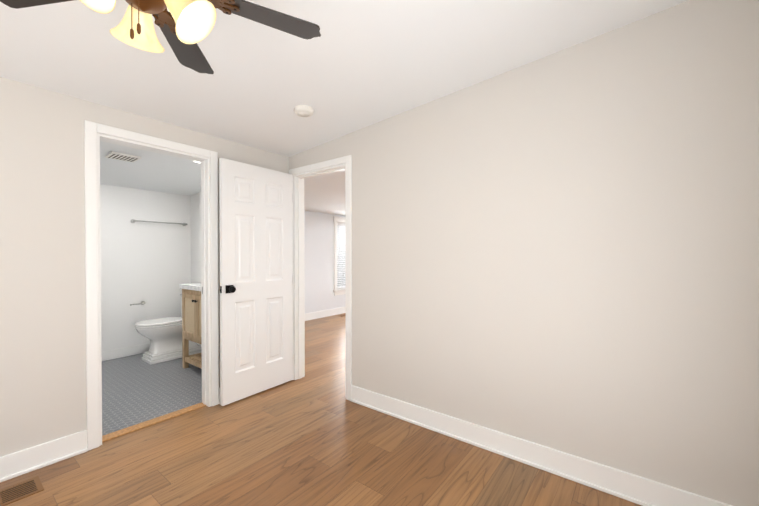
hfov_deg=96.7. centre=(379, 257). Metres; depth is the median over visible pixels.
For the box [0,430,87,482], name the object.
baseboard
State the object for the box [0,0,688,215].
ceiling
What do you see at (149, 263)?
wall
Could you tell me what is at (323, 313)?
baseboard
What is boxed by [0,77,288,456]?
wall
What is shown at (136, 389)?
floor
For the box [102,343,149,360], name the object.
baseboard
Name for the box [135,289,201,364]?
toilet
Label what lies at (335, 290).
window
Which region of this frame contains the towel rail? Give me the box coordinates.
[131,219,187,225]
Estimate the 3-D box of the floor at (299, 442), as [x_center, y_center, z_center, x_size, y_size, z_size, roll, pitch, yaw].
[-0.193,1.271,3.455,5.735,0.100,8.340,0,1,38]
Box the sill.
[337,288,345,307]
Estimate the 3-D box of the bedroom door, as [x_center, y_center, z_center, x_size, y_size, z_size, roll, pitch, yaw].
[-1.069,0.198,3.043,0.141,2.030,0.740,0,1,38]
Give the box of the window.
[333,216,344,295]
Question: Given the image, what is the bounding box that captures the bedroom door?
[219,158,293,405]
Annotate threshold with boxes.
[102,402,205,441]
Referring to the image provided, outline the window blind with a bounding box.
[337,223,344,288]
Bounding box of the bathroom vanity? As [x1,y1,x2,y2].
[180,283,201,368]
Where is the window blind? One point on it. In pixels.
(341, 244)
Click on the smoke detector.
(303, 110)
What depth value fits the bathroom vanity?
3.60 m
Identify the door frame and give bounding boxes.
[84,120,218,450]
[289,155,351,399]
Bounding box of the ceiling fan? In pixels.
[0,0,320,73]
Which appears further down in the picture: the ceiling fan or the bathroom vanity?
the bathroom vanity
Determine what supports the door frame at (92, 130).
attached to the wall at (43, 396)
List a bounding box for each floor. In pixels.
[0,313,641,505]
[102,353,201,435]
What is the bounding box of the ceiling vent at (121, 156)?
[105,151,140,161]
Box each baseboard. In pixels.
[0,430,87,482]
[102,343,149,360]
[305,307,345,320]
[350,385,731,505]
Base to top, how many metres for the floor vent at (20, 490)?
0.008 m
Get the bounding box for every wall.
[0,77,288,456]
[100,184,336,350]
[191,0,758,505]
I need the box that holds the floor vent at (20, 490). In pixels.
[0,476,43,505]
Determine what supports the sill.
attached to the wall at (149, 263)
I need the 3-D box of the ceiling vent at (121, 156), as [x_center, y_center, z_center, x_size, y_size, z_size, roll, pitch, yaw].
[-2.384,-0.935,3.137,0.220,0.018,0.220,0,1,38]
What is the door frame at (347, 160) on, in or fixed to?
attached to the wall at (559, 250)
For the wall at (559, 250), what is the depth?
1.84 m
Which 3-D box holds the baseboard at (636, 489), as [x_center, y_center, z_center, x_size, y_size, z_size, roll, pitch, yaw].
[0.726,1.166,2.145,2.443,0.135,0.025,0,1,38]
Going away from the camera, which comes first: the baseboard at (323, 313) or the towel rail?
the towel rail
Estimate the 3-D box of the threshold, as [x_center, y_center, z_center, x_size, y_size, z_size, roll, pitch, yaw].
[-1.674,1.224,2.543,0.085,0.011,0.690,0,1,38]
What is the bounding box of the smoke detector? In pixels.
[294,105,313,116]

